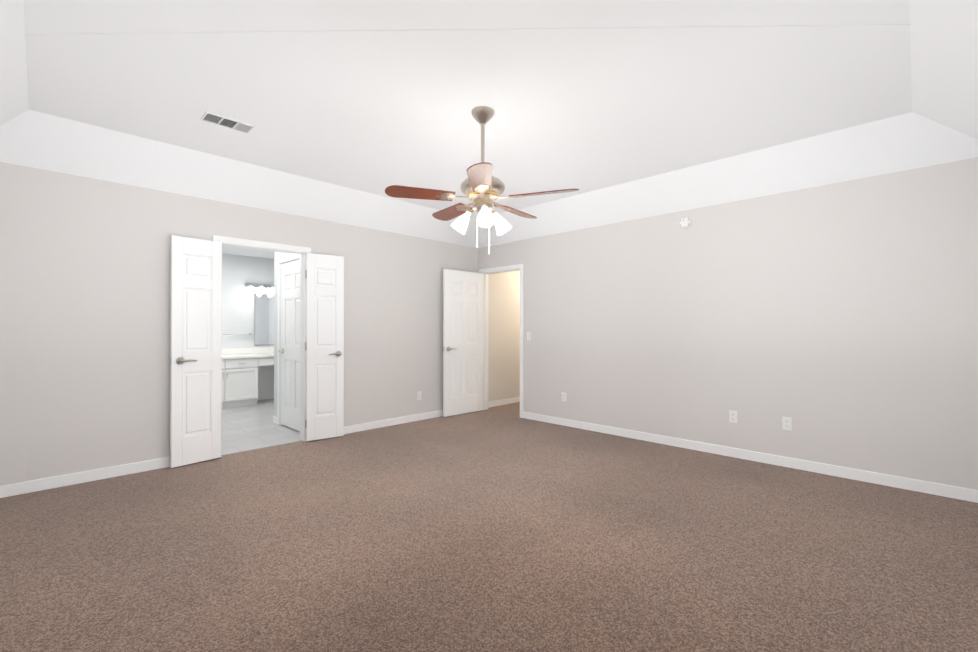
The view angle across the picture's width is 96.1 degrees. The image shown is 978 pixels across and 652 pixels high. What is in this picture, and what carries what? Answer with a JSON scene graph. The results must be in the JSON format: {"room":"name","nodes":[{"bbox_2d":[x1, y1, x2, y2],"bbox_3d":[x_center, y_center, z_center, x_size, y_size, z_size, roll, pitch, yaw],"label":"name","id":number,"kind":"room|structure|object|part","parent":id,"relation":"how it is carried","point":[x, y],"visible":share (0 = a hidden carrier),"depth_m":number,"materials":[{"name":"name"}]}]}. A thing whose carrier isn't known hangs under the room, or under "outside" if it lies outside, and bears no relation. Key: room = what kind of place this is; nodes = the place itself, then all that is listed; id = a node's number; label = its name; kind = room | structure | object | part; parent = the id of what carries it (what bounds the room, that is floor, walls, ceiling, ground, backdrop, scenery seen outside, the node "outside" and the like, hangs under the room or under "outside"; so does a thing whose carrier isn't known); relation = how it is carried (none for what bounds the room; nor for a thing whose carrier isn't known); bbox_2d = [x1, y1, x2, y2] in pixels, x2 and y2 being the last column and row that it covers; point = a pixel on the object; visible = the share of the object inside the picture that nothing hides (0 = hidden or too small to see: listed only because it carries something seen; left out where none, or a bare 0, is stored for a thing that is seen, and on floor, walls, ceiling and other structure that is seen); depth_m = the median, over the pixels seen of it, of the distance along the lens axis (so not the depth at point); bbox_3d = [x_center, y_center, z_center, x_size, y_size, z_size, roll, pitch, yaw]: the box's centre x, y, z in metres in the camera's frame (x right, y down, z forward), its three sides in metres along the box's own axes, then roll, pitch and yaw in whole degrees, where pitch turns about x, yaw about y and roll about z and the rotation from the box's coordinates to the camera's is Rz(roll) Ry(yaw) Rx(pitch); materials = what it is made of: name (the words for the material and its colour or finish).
{"room":"empty bedroom","nodes":[
{"label":"empty bedroom","id":0,"kind":"room"},
{"bbox_2d":[222,245,273,258],"bbox_3d":[-3.206,-1.182,5.985,3.290,0.001,3.000,0,0,44],"label":"ceiling","id":1,"kind":"structure","parent":0,"point":[233,250],"depth_m":7.05,"materials":[{"name":"white paint"}]},
{"bbox_2d":[222,251,294,416],"bbox_3d":[-2.500,-0.174,4.439,0.004,2.850,1.640,0,0,44],"label":"wall","id":2,"kind":"structure","parent":0,"point":[239,272],"depth_m":4.46,"materials":[{"name":"white paint"}]},
{"bbox_2d":[222,333,252,335],"bbox_3d":[-4.175,0.143,7.221,0.066,0.044,0.523,0,0,44],"label":"towel rail","id":3,"kind":"object","parent":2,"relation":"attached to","point":[249,334],"visible":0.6,"depth_m":7.24,"materials":[{"name":"silver metal"}]},
{"bbox_2d":[222,347,273,354],"bbox_3d":[-4.338,0.412,7.085,0.019,0.100,2.892,0,0,44],"label":"backsplash","id":4,"kind":"structure","parent":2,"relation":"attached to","point":[254,350],"depth_m":7.33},
{"bbox_2d":[245,283,273,293],"bbox_3d":[-3.858,-0.636,7.488,0.150,0.170,0.500,0,0,44],"label":"sconce","id":5,"kind":"object","parent":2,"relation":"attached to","point":[252,286],"visible":0.88,"depth_m":7.46,"materials":[{"name":"white glass"}]},
{"bbox_2d":[254,292,273,344],"bbox_3d":[-3.663,-0.120,7.784,0.012,0.900,0.910,0,0,44],"label":"vanity mirror","id":6,"kind":"object","parent":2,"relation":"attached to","point":[263,319],"visible":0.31,"depth_m":7.56,"materials":[{"name":"clear glass"}]},
{"bbox_2d":[277,254,299,424],"bbox_3d":[-2.345,0.201,5.352,0.888,2.109,0.118,0,0,44],"label":"door frame","id":7,"kind":"structure","parent":2,"relation":"attached to","point":[291,258],"depth_m":5.58,"materials":[{"name":"white wood"}]},
{"bbox_2d":[278,259,299,430],"bbox_3d":[-2.357,0.228,5.333,0.764,2.030,0.152,0,0,44],"label":"door","id":8,"kind":"structure","parent":2,"relation":"in","point":[290,345],"depth_m":5.38,"materials":[{"name":"white wood"}]},
{"bbox_2d":[0,162,519,485],"bbox_3d":[-1.231,-0.169,5.645,0.124,2.850,7.420,0,0,44],"label":"wall","id":9,"kind":"structure","parent":0,"point":[85,274],"depth_m":3.73,"materials":[{"name":"white paint"}]},
{"bbox_2d":[0,457,169,497],"bbox_3d":[-3.139,1.204,3.593,0.016,0.088,1.526,0,0,44],"label":"baseboard","id":10,"kind":"structure","parent":9,"relation":"attached to","point":[25,487],"depth_m":3.49,"materials":[{"name":"white wood"}]},
{"bbox_2d":[170,235,221,467],"bbox_3d":[-2.646,0.223,3.994,0.157,2.030,0.407,0,0,44],"label":"bathroom door","id":11,"kind":"structure","parent":9,"relation":"in","point":[195,343],"depth_m":3.98,"materials":[{"name":"white wood"}]},
{"bbox_2d":[212,235,310,441],"bbox_3d":[-2.327,0.197,4.526,0.152,2.109,0.938,0,0,44],"label":"door frame","id":12,"kind":"structure","parent":9,"relation":"attached to","point":[255,244],"depth_m":4.78,"materials":[{"name":"white wood"}]},
{"bbox_2d":[305,253,343,440],"bbox_3d":[-1.802,0.226,4.857,0.157,2.030,0.407,0,0,44],"label":"bathroom door","id":13,"kind":"structure","parent":9,"relation":"in","point":[324,342],"depth_m":4.85,"materials":[{"name":"white wood"}]},
{"bbox_2d":[344,410,442,433],"bbox_3d":[-1.050,1.213,5.717,0.036,0.088,2.556,0,0,44],"label":"baseboard","id":14,"kind":"structure","parent":9,"relation":"attached to","point":[411,418],"depth_m":5.54,"materials":[{"name":"white wood"}]},
{"bbox_2d":[417,391,420,399],"bbox_3d":[-0.928,0.927,5.862,0.008,0.115,0.070,0,0,44],"label":"electrical outlet","id":15,"kind":"object","parent":9,"relation":"attached to","point":[418,395],"visible":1,"depth_m":5.86,"materials":[{"name":"white plastic"}]},
{"bbox_2d":[443,269,482,416],"bbox_3d":[-0.360,0.232,6.298,0.152,2.030,0.740,0,0,44],"label":"hall door","id":16,"kind":"structure","parent":9,"relation":"in","point":[462,342],"depth_m":6.25,"materials":[{"name":"white wood"}]},
{"bbox_2d":[488,397,519,407],"bbox_3d":[0.637,1.220,7.454,0.013,0.088,2.014,0,0,44],"label":"baseboard","id":17,"kind":"structure","parent":9,"relation":"attached to","point":[516,399],"depth_m":7.03,"materials":[{"name":"white wood"}]},
{"bbox_2d":[221,399,301,454],"bbox_3d":[-3.224,1.288,5.993,3.340,0.060,3.100,0,0,44],"label":"floor","id":18,"kind":"structure","parent":0,"point":[247,428],"depth_m":5.28,"materials":[{"name":"white tile"}]},
{"bbox_2d":[221,355,273,408],"bbox_3d":[-4.140,0.881,6.890,0.574,0.760,2.860,0,0,44],"label":"bathroom vanity","id":19,"kind":"object","parent":18,"relation":"on","point":[247,376],"depth_m":6.90,"materials":[{"name":"white wood"}]},
{"bbox_2d":[222,351,273,358],"bbox_3d":[-4.140,0.481,6.892,0.572,0.040,2.892,0,0,44],"label":"countertop","id":20,"kind":"structure","parent":19,"relation":"on","point":[262,352],"depth_m":6.88,"materials":[{"name":"white stone"}]},
{"bbox_2d":[0,402,977,651],"bbox_3d":[0.691,1.279,3.760,5.380,0.060,7.420,0,0,44],"label":"floor carpet","id":21,"kind":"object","parent":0,"point":[504,528],"visible":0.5,"depth_m":2.40,"materials":[{"name":"brown carpet"}]},
{"bbox_2d":[0,0,977,247],"bbox_3d":[-0.075,-1.344,3.030,5.200,0.300,5.050,0,0,44],"label":"ceiling","id":22,"kind":"structure","parent":0,"point":[615,126],"depth_m":2.90,"materials":[{"name":"white paint"}]},
{"bbox_2d":[200,111,254,133],"bbox_3d":[-1.912,-1.488,3.226,0.172,0.011,0.316,0,0,44],"label":"ceiling vent","id":23,"kind":"object","parent":22,"relation":"in","point":[225,122],"visible":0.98,"depth_m":3.22,"materials":[{"name":"white metal"}]},
{"bbox_2d":[24,24,910,36],"bbox_3d":[-0.146,-1.496,2.228,4.485,0.003,0.020,0,0,1],"label":"ceiling trim","id":24,"kind":"structure","parent":22,"relation":"attached to","point":[475,30],"depth_m":2.23,"materials":[{"name":"white paint"}]},
{"bbox_2d":[385,106,579,253],"bbox_3d":[-0.037,-0.997,3.102,1.262,0.995,1.252,0,0,44],"label":"fan","id":25,"kind":"object","parent":22,"relation":"hanging from","point":[482,188],"visible":1,"depth_m":2.99,"materials":[{"name":"brown wood"}]},
{"bbox_3d":[-0.030,-0.723,3.092,0.438,0.145,0.419,0,0,44],"label":"lamp shade","id":26,"kind":"part","parent":25,"relation":"part of","materials":[{"name":"white glass"}]},
{"bbox_2d":[478,157,977,489],"bbox_3d":[1.775,-0.172,4.832,5.320,2.850,0.120,0,0,44],"label":"wall","id":27,"kind":"structure","parent":0,"point":[837,323],"depth_m":3.91,"materials":[{"name":"white paint"}]},
{"bbox_2d":[479,264,523,417],"bbox_3d":[0.207,0.205,6.363,0.863,2.109,0.152,0,0,44],"label":"door frame","id":28,"kind":"structure","parent":27,"relation":"attached to","point":[502,269],"depth_m":6.46,"materials":[{"name":"white wood"}]},
{"bbox_2d":[527,332,530,339],"bbox_3d":[0.537,0.138,5.947,0.070,0.115,0.013,0,0,44],"label":"light switch","id":29,"kind":"object","parent":27,"relation":"attached to","point":[528,335],"visible":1,"depth_m":5.94,"materials":[{"name":"white plastic"}]},
{"bbox_2d":[562,392,565,401],"bbox_3d":[0.945,0.896,5.549,0.070,0.115,0.008,0,0,44],"label":"electrical outlet","id":30,"kind":"object","parent":27,"relation":"attached to","point":[563,397],"visible":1,"depth_m":5.55,"materials":[{"name":"white plastic"}]},
{"bbox_2d":[679,217,691,228],"bbox_3d":[2.006,-1.058,4.500,0.120,0.120,0.037,0,0,44],"label":"smoke detector","id":31,"kind":"object","parent":27,"relation":"attached to","point":[685,222],"visible":1,"depth_m":4.49,"materials":[{"name":"white plastic"}]},
{"bbox_2d":[729,410,736,422],"bbox_3d":[2.330,0.865,4.195,0.070,0.115,0.008,0,0,44],"label":"electrical outlet","id":32,"kind":"object","parent":27,"relation":"attached to","point":[732,416],"visible":1,"depth_m":4.20,"materials":[{"name":"white plastic"}]},
{"bbox_2d":[523,412,977,502],"bbox_3d":[1.995,1.208,4.517,4.271,0.088,0.016,0,0,44],"label":"baseboard","id":33,"kind":"structure","parent":27,"relation":"attached to","point":[927,487],"depth_m":3.89,"materials":[{"name":"white wood"}]},
{"bbox_2d":[782,417,791,430],"bbox_3d":[2.638,0.864,3.894,0.070,0.115,0.008,0,0,44],"label":"electrical outlet","id":34,"kind":"object","parent":27,"relation":"attached to","point":[786,423],"visible":1,"depth_m":3.89,"materials":[{"name":"white plastic"}]}
]}

